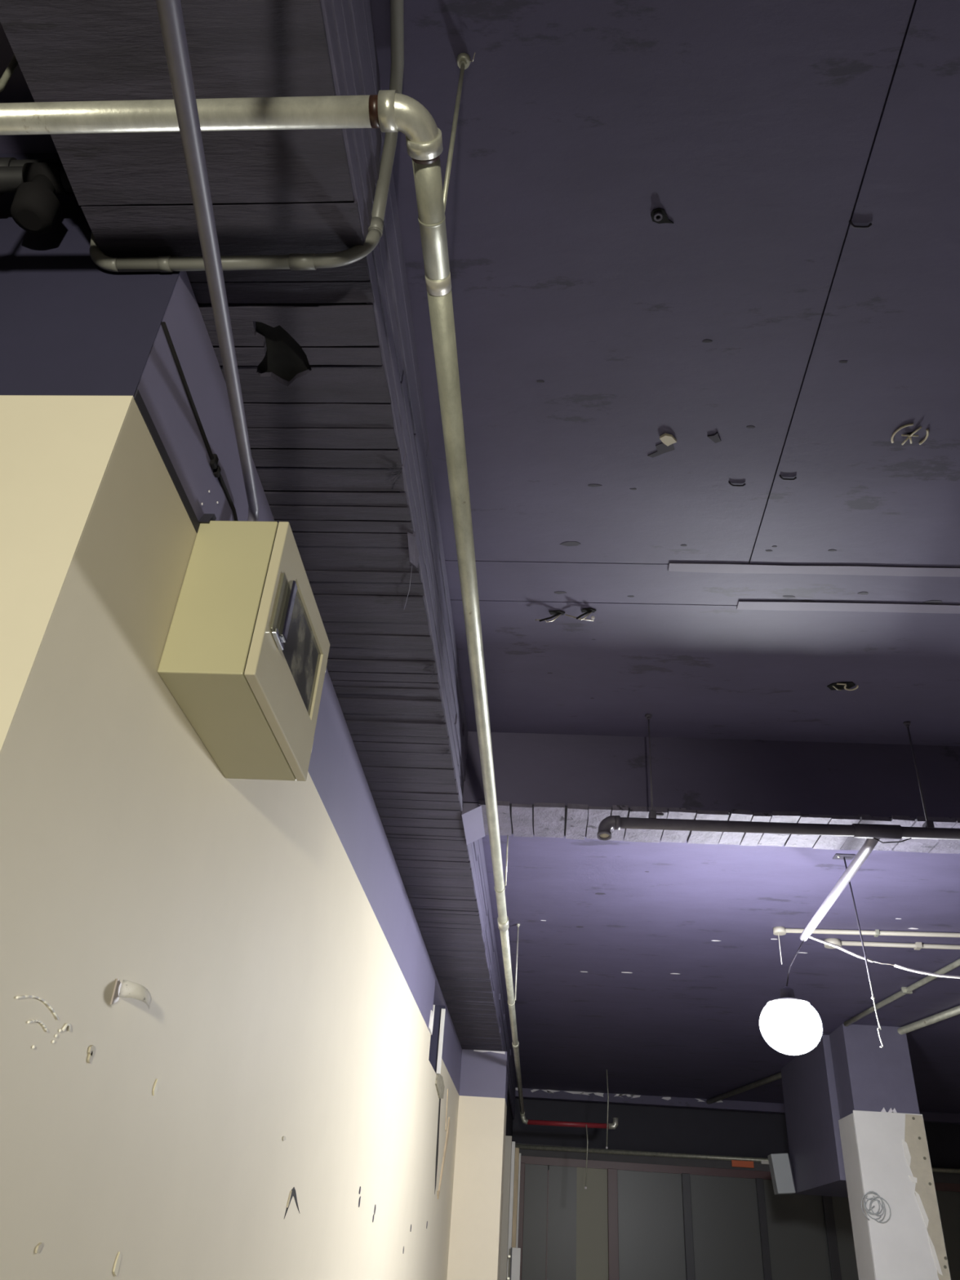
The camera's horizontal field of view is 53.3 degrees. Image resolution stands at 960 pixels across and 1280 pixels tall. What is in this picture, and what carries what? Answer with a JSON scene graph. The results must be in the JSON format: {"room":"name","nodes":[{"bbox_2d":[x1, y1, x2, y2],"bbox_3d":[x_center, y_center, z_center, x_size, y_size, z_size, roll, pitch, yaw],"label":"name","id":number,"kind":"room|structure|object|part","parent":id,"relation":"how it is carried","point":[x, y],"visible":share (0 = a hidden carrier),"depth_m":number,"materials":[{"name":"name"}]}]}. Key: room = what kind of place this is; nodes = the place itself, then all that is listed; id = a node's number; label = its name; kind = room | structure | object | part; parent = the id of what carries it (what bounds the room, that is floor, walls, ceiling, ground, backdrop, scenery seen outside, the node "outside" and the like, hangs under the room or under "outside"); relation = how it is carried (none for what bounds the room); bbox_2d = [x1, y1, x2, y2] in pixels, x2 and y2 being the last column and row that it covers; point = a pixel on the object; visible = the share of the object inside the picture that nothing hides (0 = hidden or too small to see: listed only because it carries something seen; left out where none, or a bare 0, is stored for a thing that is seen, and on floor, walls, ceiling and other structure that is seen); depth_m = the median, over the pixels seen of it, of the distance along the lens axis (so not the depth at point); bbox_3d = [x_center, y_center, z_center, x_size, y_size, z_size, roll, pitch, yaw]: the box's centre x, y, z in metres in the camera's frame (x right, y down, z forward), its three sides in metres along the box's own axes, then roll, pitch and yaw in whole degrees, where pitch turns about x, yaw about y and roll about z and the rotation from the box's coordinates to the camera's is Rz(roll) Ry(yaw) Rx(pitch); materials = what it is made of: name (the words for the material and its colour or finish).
{"room":"utility area","nodes":[
{"label":"utility area","id":0,"kind":"room"},
{"bbox_2d":[0,152,180,755],"bbox_3d":[-2.469,0.337,1.891,3.200,4.198,0.232,1,-33,4],"label":"wall","id":1,"kind":"structure","parent":0,"point":[77,336],"depth_m":2.27,"materials":[{"name":"beige paint"}]},
{"bbox_2d":[0,157,61,166],"bbox_3d":[-2.467,-1.323,2.750,2.976,0.082,0.082,1,-33,4],"label":"pipe","id":2,"kind":"object","parent":1,"relation":"attached to","point":[4,162],"visible":0.22,"depth_m":2.62,"materials":[{"name":"black metal"}]},
{"bbox_2d":[0,165,73,195],"bbox_3d":[-2.475,-1.266,2.665,2.976,0.075,0.075,1,-33,4],"label":"pipe","id":3,"kind":"object","parent":1,"relation":"attached to","point":[11,177],"visible":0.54,"depth_m":2.54,"materials":[{"name":"black metal"}]},
{"bbox_2d":[10,162,72,234],"bbox_3d":[-1.161,-1.178,2.531,0.110,0.210,0.110,1,-33,4],"label":"pipe fitting","id":4,"kind":"object","parent":3,"relation":"hanging from","point":[35,207],"visible":0.94,"depth_m":2.49,"materials":[{"name":"black metal"}]},
{"bbox_2d":[0,271,462,1279],"bbox_3d":[-0.828,3.499,6.094,0.465,3.700,10.878,1,-33,4],"label":"wall","id":5,"kind":"structure","parent":0,"point":[283,1103],"depth_m":2.61,"materials":[{"name":"beige paint"}]},
{"bbox_2d":[110,978,151,1008],"bbox_3d":[-0.814,0.839,2.255,0.038,0.062,0.119,-21,-40,33],"label":"paper scrap","id":6,"kind":"object","parent":5,"relation":"attached to","point":[127,988],"visible":1,"depth_m":2.24,"materials":[{"name":"beige paper"}]},
{"bbox_2d":[160,321,238,520],"bbox_3d":[-0.776,-0.472,2.689,0.018,0.233,0.842,1,-33,4],"label":"cable","id":7,"kind":"object","parent":5,"relation":"attached to","point":[214,458],"visible":0.86,"depth_m":2.65,"materials":[{"name":"black rubber"}]},
{"bbox_2d":[155,0,259,521],"bbox_3d":[-0.499,-1.045,2.118,0.039,1.400,2.285,9,-33,-7],"label":"conduit","id":8,"kind":"object","parent":5,"relation":"attached to","point":[170,12],"visible":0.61,"depth_m":1.67,"materials":[{"name":"grey metal"}]},
{"bbox_2d":[157,513,329,781],"bbox_3d":[-0.645,0.033,2.812,0.277,0.535,0.650,1,-33,4],"label":"electrical box","id":9,"kind":"object","parent":5,"relation":"attached to","point":[245,655],"visible":1,"depth_m":2.60,"materials":[{"name":"beige metal"}]},
{"bbox_3d":[-0.545,0.050,2.796,0.028,0.500,0.632,1,-33,4],"label":"door","id":10,"kind":"part","parent":9,"relation":"part of","materials":[{"name":"beige metal"}]},
{"bbox_3d":[-0.528,-0.080,2.626,0.020,0.190,0.036,1,-33,4],"label":"chrome handle","id":11,"kind":"part","parent":9,"relation":"part of","materials":[{"name":"grey metal"}]},
{"bbox_2d":[88,0,404,272],"bbox_3d":[-0.637,-1.528,2.131,0.837,0.590,1.221,1,-33,4],"label":"conduit","id":12,"kind":"object","parent":5,"relation":"attached to","point":[308,261],"visible":0.91,"depth_m":2.48,"materials":[{"name":"grey metal"}]},
{"bbox_2d":[0,0,515,1119],"bbox_3d":[-0.402,1.160,6.274,0.720,0.545,26.100,1,-33,4],"label":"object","id":13,"kind":"structure","parent":5,"relation":"attached to","point":[327,362],"depth_m":2.79,"materials":[{"name":"purple paint"}]},
{"bbox_3d":[-0.605,5.159,7.923,0.200,2.950,1.080,1,-33,4],"label":"sill","id":14,"kind":"part","parent":5,"relation":"part of","materials":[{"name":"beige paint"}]},
{"bbox_2d":[447,1048,508,1279],"bbox_3d":[-0.138,6.694,10.882,0.743,3.670,0.710,1,-33,4],"label":"column","id":15,"kind":"structure","parent":5,"relation":"attached to","point":[476,1220],"depth_m":10.91,"materials":[{"name":"beige paint"}]},
{"bbox_2d":[0,0,959,1114],"bbox_3d":[3.004,1.285,6.756,13.400,0.206,27.400,1,-33,4],"label":"ceiling","id":16,"kind":"structure","parent":0,"point":[590,330],"depth_m":3.70,"materials":[{"name":"purple paint"}]},
{"bbox_2d":[0,54,17,92],"bbox_3d":[-1.117,-1.393,2.258,0.040,0.743,0.104,11,-34,-10],"label":"rod","id":17,"kind":"object","parent":16,"relation":"hanging from","point":[13,64],"visible":0.44,"depth_m":2.27,"materials":[{"name":"metal"}]},
{"bbox_3d":[-2.619,-3.831,-0.612,3.094,0.014,8.894,1,-33,4],"label":"panel","id":18,"kind":"part","parent":16,"relation":"part of","materials":[{"name":"purple paint"}]},
{"bbox_2d":[417,52,475,227],"bbox_3d":[-0.076,-1.250,2.365,0.088,0.742,0.045,1,-33,4],"label":"rod","id":19,"kind":"object","parent":16,"relation":"hanging from","point":[464,60],"visible":0.73,"depth_m":2.38,"materials":[{"name":"silver metal"}]},
{"bbox_3d":[-0.065,-1.268,2.381,0.012,0.690,0.011,29,-40,-32],"label":"rod","id":20,"kind":"part","parent":19,"relation":"part of","materials":[{"name":"grey metal"}]},
{"bbox_2d":[493,835,508,893],"bbox_3d":[0.155,1.283,6.218,0.089,0.741,0.039,1,-33,4],"label":"rod","id":21,"kind":"object","parent":16,"relation":"hanging from","point":[502,891],"visible":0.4,"depth_m":6.10,"materials":[{"name":"metal"}]},
{"bbox_3d":[0.182,1.263,6.229,0.010,0.690,0.010,1,-33,4],"label":"rod","id":22,"kind":"part","parent":21,"relation":"part of","materials":[{"name":"metal"}]},
{"bbox_2d":[507,923,519,1005],"bbox_3d":[0.313,2.982,8.806,0.089,0.739,0.039,1,-33,4],"label":"rod","id":23,"kind":"object","parent":16,"relation":"hanging from","point":[517,924],"visible":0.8,"depth_m":8.80,"materials":[{"name":"metal"}]},
{"bbox_2d":[0,89,617,1128],"bbox_3d":[0.217,3.081,8.257,3.263,0.187,16.165,-5,-34,14],"label":"pipe","id":24,"kind":"object","parent":23,"relation":"hanging from","point":[388,110],"visible":1,"depth_m":2.08,"materials":[{"name":"metal"}]},
{"bbox_2d":[584,1124,588,1189],"bbox_3d":[1.610,7.820,14.483,0.057,0.869,0.036,1,-33,4],"label":"wire","id":25,"kind":"object","parent":24,"relation":"hanging from","point":[585,1187],"visible":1,"depth_m":14.46,"materials":[{"name":"white"}]},
{"bbox_3d":[0.339,2.963,8.816,0.014,0.690,0.014,1,-33,4],"label":"rod","id":26,"kind":"part","parent":23,"relation":"part of","materials":[{"name":"metal"}]},
{"bbox_2d":[535,609,564,622],"bbox_3d":[0.344,-0.112,4.694,0.148,0.051,0.042,-4,-34,12],"label":"stub","id":27,"kind":"object","parent":16,"relation":"hanging from","point":[557,612],"visible":1,"depth_m":4.69,"materials":[{"name":"black metal"}]},
{"bbox_2d":[564,608,595,621],"bbox_3d":[0.490,-0.123,4.660,0.145,0.051,0.065,6,-33,-2],"label":"stub","id":28,"kind":"object","parent":16,"relation":"hanging from","point":[588,611],"visible":1,"depth_m":4.66,"materials":[{"name":"black metal"}]},
{"bbox_2d":[605,1069,608,1149],"bbox_3d":[1.970,7.264,14.827,0.057,1.117,0.036,1,-33,4],"label":"wire","id":29,"kind":"object","parent":16,"relation":"hanging from","point":[606,1147],"visible":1,"depth_m":14.82,"materials":[{"name":"white"}]},
{"bbox_3d":[0.199,-3.283,-0.090,1.456,0.014,10.661,1,-33,4],"label":"panel","id":30,"kind":"part","parent":16,"relation":"part of","materials":[{"name":"purple paint"}]},
{"bbox_2d":[644,713,656,818],"bbox_3d":[0.950,0.702,5.327,0.039,0.644,0.070,1,-33,4],"label":"rod","id":31,"kind":"object","parent":16,"relation":"hanging from","point":[652,814],"visible":0.85,"depth_m":5.29,"materials":[{"name":"black metal"}]},
{"bbox_3d":[0.950,0.699,5.329,0.010,0.635,0.010,1,-33,4],"label":"rod","id":32,"kind":"part","parent":31,"relation":"part of","materials":[{"name":"black metal"}]},
{"bbox_2d":[650,208,673,223],"bbox_3d":[0.555,-1.286,2.904,0.072,0.015,0.050,1,-33,4],"label":"anchor","id":33,"kind":"object","parent":16,"relation":"attached to","point":[659,215],"visible":1,"depth_m":2.90,"materials":[{"name":"black metal"}]},
{"bbox_2d":[648,433,676,457],"bbox_3d":[0.717,-0.747,3.714,0.083,0.013,0.136,12,-34,-11],"label":"lump","id":34,"kind":"object","parent":16,"relation":"attached to","point":[667,445],"visible":1,"depth_m":3.71,"materials":[{"name":"beige"}]},
{"bbox_3d":[4.642,-0.177,4.167,9.794,0.014,0.305,1,-33,4],"label":"panel","id":35,"kind":"part","parent":16,"relation":"part of","materials":[{"name":"purple paint"}]},
{"bbox_3d":[4.687,0.298,4.890,9.794,0.014,1.416,1,-33,4],"label":"panel","id":36,"kind":"part","parent":16,"relation":"part of","materials":[{"name":"purple paint"}]},
{"bbox_2d":[462,731,959,853],"bbox_3d":[4.757,1.018,5.478,9.720,0.542,0.483,1,-33,4],"label":"beam","id":37,"kind":"structure","parent":16,"relation":"attached to","point":[548,785],"depth_m":5.58,"materials":[{"name":"purple paint"}]},
{"bbox_2d":[706,431,720,443],"bbox_3d":[0.898,-0.773,3.659,0.040,0.007,0.049,-17,-38,29],"label":"scar","id":38,"kind":"object","parent":16,"relation":"attached to","point":[715,437],"visible":1,"depth_m":3.65,"materials":[{"name":"grey"}]},
{"bbox_3d":[5.094,4.556,11.366,9.794,0.014,13.494,1,-33,4],"label":"panel","id":39,"kind":"part","parent":16,"relation":"part of","materials":[{"name":"purple paint"}]},
{"bbox_2d":[728,480,745,486],"bbox_3d":[1.036,-0.630,3.862,0.070,0.014,0.020,5,-33,-2],"label":"ceiling hook","id":40,"kind":"object","parent":16,"relation":"attached to","point":[729,482],"visible":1,"depth_m":3.86,"materials":[{"name":"grey metal"}]},
{"bbox_2d":[515,1088,959,1124],"bbox_3d":[5.439,8.291,16.909,9.800,0.142,0.215,1,-33,4],"label":"ceiling beam","id":41,"kind":"structure","parent":16,"relation":"attached to","point":[538,1094],"depth_m":17.00,"materials":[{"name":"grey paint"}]},
{"bbox_2d":[778,475,796,479],"bbox_3d":[1.225,-0.648,3.814,0.070,0.014,0.020,5,-33,-2],"label":"ceiling hook","id":42,"kind":"object","parent":16,"relation":"attached to","point":[780,477],"visible":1,"depth_m":3.81,"materials":[{"name":"grey metal"}]},
{"bbox_2d":[780,1035,848,1197],"bbox_3d":[4.755,6.377,12.706,0.800,1.611,2.500,1,-33,4],"label":"beam","id":43,"kind":"structure","parent":16,"relation":"attached to","point":[812,1116],"depth_m":12.45,"materials":[{"name":"purple paint"}]},
{"bbox_2d":[767,1153,795,1195],"bbox_3d":[4.228,7.479,13.393,0.302,0.505,0.240,1,-33,4],"label":"wall box","id":44,"kind":"object","parent":43,"relation":"attached to","point":[780,1167],"visible":1,"depth_m":13.30,"materials":[{"name":"grey metal"}]},
{"bbox_2d":[706,1005,959,1104],"bbox_3d":[4.675,5.990,13.505,0.079,0.080,8.179,8,-33,-6],"label":"conduit","id":45,"kind":"object","parent":16,"relation":"attached to","point":[953,1011],"visible":0.52,"depth_m":11.39,"materials":[{"name":"grey metal"}]},
{"bbox_2d":[826,681,858,690],"bbox_3d":[1.931,0.253,5.097,0.151,0.025,0.083,1,-33,4],"label":"junction hole","id":46,"kind":"object","parent":16,"relation":"attached to","point":[846,686],"visible":1,"depth_m":5.09,"materials":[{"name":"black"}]},
{"bbox_3d":[2.193,-3.238,-0.245,2.532,0.014,10.661,1,-33,4],"label":"panel","id":47,"kind":"part","parent":16,"relation":"part of","materials":[{"name":"purple paint"}]},
{"bbox_2d":[832,853,883,1048],"bbox_3d":[2.664,2.162,6.740,0.144,1.333,0.100,1,-33,4],"label":"hanging wire","id":48,"kind":"object","parent":16,"relation":"hanging from","point":[837,856],"visible":0.98,"depth_m":6.82,"materials":[{"name":"grey metal"}]},
{"bbox_3d":[2.702,1.609,7.102,0.140,0.009,0.100,1,-33,4],"label":"anchor plate","id":49,"kind":"part","parent":48,"relation":"part of","materials":[{"name":"grey"}]},
{"bbox_2d":[848,220,871,228],"bbox_3d":[1.147,-1.256,2.891,0.070,0.014,0.020,5,-33,-2],"label":"ceiling hook","id":50,"kind":"object","parent":16,"relation":"attached to","point":[850,221],"visible":1,"depth_m":2.89,"materials":[{"name":"grey metal"}]},
{"bbox_2d":[773,926,959,964],"bbox_3d":[4.610,2.714,8.294,3.984,0.321,0.110,-1,-33,7],"label":"conduit","id":51,"kind":"object","parent":16,"relation":"attached to","point":[777,931],"visible":1,"depth_m":8.50,"materials":[{"name":"beige metal"}]},
{"bbox_2d":[808,935,959,978],"bbox_3d":[4.004,2.106,6.951,3.471,0.836,0.154,6,-33,-3],"label":"cable","id":52,"kind":"object","parent":16,"relation":"hanging from","point":[811,936],"visible":0.91,"depth_m":6.71,"materials":[{"name":"white plastic"}]},
{"bbox_2d":[823,937,959,950],"bbox_3d":[4.896,2.817,8.662,3.456,0.056,0.149,1,-33,5],"label":"conduit","id":53,"kind":"object","parent":16,"relation":"attached to","point":[917,945],"visible":0.94,"depth_m":8.75,"materials":[{"name":"beige metal"}]},
{"bbox_2d":[843,958,959,1026],"bbox_3d":[4.557,2.931,8.870,0.103,0.061,6.143,5,-33,-1],"label":"conduit","id":54,"kind":"object","parent":16,"relation":"attached to","point":[904,990],"visible":1,"depth_m":10.00,"materials":[{"name":"grey metal"}]},
{"bbox_2d":[890,422,928,444],"bbox_3d":[1.613,-0.769,3.578,0.133,0.015,0.109,1,-33,4],"label":"junction hole","id":55,"kind":"object","parent":16,"relation":"attached to","point":[909,435],"visible":1,"depth_m":3.58,"materials":[{"name":"beige metal"}]},
{"bbox_2d":[902,720,934,828],"bbox_3d":[2.387,0.734,5.216,0.039,0.644,0.070,1,-33,4],"label":"rod","id":56,"kind":"object","parent":16,"relation":"hanging from","point":[928,824],"visible":0.84,"depth_m":5.18,"materials":[{"name":"black metal"}]},
{"bbox_2d":[596,815,959,941],"bbox_3d":[4.542,1.613,5.656,7.749,0.156,2.038,1,-33,4],"label":"pipe","id":57,"kind":"object","parent":56,"relation":"hanging from","point":[873,833],"visible":1,"depth_m":5.09,"materials":[{"name":"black metal"}]},
{"bbox_2d":[759,939,822,1054],"bbox_3d":[2.128,2.475,6.616,0.408,0.732,0.400,1,-33,4],"label":"pendant lamp","id":58,"kind":"object","parent":57,"relation":"hanging from","point":[789,1024],"visible":1,"depth_m":6.39,"materials":[{"name":"white glass"}]},
{"bbox_3d":[2.126,2.500,6.600,0.284,0.034,0.284,1,-33,4],"label":"lamp shade","id":59,"kind":"part","parent":58,"relation":"part of","materials":[{"name":"white glass"}]},
{"bbox_3d":[2.115,2.648,6.503,0.408,0.319,0.400,1,-33,4],"label":"globe","id":60,"kind":"part","parent":58,"relation":"part of","materials":[{"name":"white glass"}]},
{"bbox_3d":[2.200,2.253,6.664,0.016,0.300,0.209,23,-37,-26],"label":"cord","id":61,"kind":"part","parent":58,"relation":"part of","materials":[{"name":"grey plastic"}]},
{"bbox_3d":[2.387,0.731,5.218,0.010,0.635,0.010,1,-33,4],"label":"rod","id":62,"kind":"part","parent":56,"relation":"part of","materials":[{"name":"black metal"}]},
{"bbox_2d":[505,1093,512,1138],"bbox_3d":[-0.003,8.588,13.768,0.650,3.670,6.200,1,-33,4],"label":"wall","id":63,"kind":"structure","parent":0,"point":[508,1131],"depth_m":15.25,"materials":[{"name":"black paint"}]},
{"bbox_2d":[499,1135,520,1279],"bbox_3d":[0.406,8.857,13.566,0.210,3.050,2.000,1,-33,4],"label":"door","id":64,"kind":"structure","parent":63,"relation":"in","point":[512,1172],"depth_m":13.40,"materials":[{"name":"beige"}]},
{"bbox_2d":[511,1097,959,1183],"bbox_3d":[5.446,8.777,16.807,9.750,1.060,0.450,1,-33,4],"label":"beam","id":65,"kind":"structure","parent":63,"relation":"attached to","point":[643,1134],"depth_m":17.05,"materials":[{"name":"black paint"}]},
{"bbox_3d":[5.389,8.986,16.464,9.600,0.138,0.068,1,-33,4],"label":"rail","id":66,"kind":"part","parent":65,"relation":"part of","materials":[{"name":"grey metal"}]},
{"bbox_2d":[518,1155,959,1279],"bbox_3d":[5.321,10.569,15.727,9.750,3.150,0.400,1,-33,4],"label":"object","id":67,"kind":"structure","parent":63,"relation":"in","point":[631,1220],"depth_m":16.12,"materials":[{"name":"grey metal"}]},
{"bbox_3d":[0.900,10.452,15.934,0.400,3.030,0.015,1,-33,4],"label":"pane","id":68,"kind":"part","parent":67,"relation":"part of","materials":[{"name":"grey glass"}]},
{"bbox_3d":[1.356,10.462,15.899,0.485,3.030,0.015,1,-33,4],"label":"pane","id":69,"kind":"part","parent":67,"relation":"part of","materials":[{"name":"grey glass"}]},
{"bbox_3d":[1.862,10.474,15.860,0.530,3.030,0.015,1,-33,4],"label":"pane","id":70,"kind":"part","parent":67,"relation":"part of","materials":[{"name":"beige glass"}]},
{"bbox_3d":[2.844,10.496,15.784,1.100,3.030,0.015,1,-33,4],"label":"pane","id":71,"kind":"part","parent":67,"relation":"part of","materials":[{"name":"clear glass"}]},
{"bbox_3d":[4.090,10.524,15.687,1.120,3.030,0.015,1,-33,4],"label":"pane","id":72,"kind":"part","parent":67,"relation":"part of","materials":[{"name":"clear glass"}]},
{"bbox_3d":[5.251,10.551,15.596,0.970,3.030,0.015,1,-33,4],"label":"pane","id":73,"kind":"part","parent":67,"relation":"part of","materials":[{"name":"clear glass"}]},
{"bbox_3d":[6.382,10.577,15.508,1.000,3.030,0.015,1,-33,4],"label":"pane","id":74,"kind":"part","parent":67,"relation":"part of","materials":[{"name":"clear glass"}]},
{"bbox_3d":[7.553,10.603,15.418,1.050,3.030,0.015,1,-33,4],"label":"pane","id":75,"kind":"part","parent":67,"relation":"part of","materials":[{"name":"black glass"}]},
{"bbox_3d":[2.735,4.939,4.371,13.400,0.150,27.400,1,-33,4],"label":"floor","id":76,"kind":"structure","parent":0,"visible":0},
{"bbox_2d":[506,1247,520,1279],"bbox_3d":[0.419,9.035,12.618,0.170,1.720,0.045,1,-33,4],"label":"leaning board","id":77,"kind":"object","parent":76,"relation":"on","point":[515,1253],"visible":1,"depth_m":12.98,"materials":[{"name":"grey wood"}]},
{"bbox_2d":[829,1023,951,1279],"bbox_3d":[4.634,6.572,10.643,0.776,4.199,0.682,1,-33,4],"label":"column","id":78,"kind":"structure","parent":76,"relation":"on","point":[884,1142],"depth_m":10.80,"materials":[{"name":"white paint"}]},
{"bbox_3d":[4.231,6.983,10.425,0.024,3.225,0.638,1,-33,4],"label":"cladding panel","id":79,"kind":"part","parent":78,"relation":"part of","materials":[{"name":"white paint"}]},
{"bbox_2d":[861,1191,890,1223],"bbox_3d":[4.337,6.217,10.485,0.313,0.300,0.026,1,-33,4],"label":"coil","id":80,"kind":"object","parent":78,"relation":"attached to","point":[874,1198],"visible":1,"depth_m":10.48,"materials":[{"name":"grey metal"}]},
{"bbox_3d":[4.589,6.795,10.120,0.776,3.250,0.024,1,-33,4],"label":"cladding panel","id":81,"kind":"part","parent":78,"relation":"part of","materials":[{"name":"white paint"}]}
]}

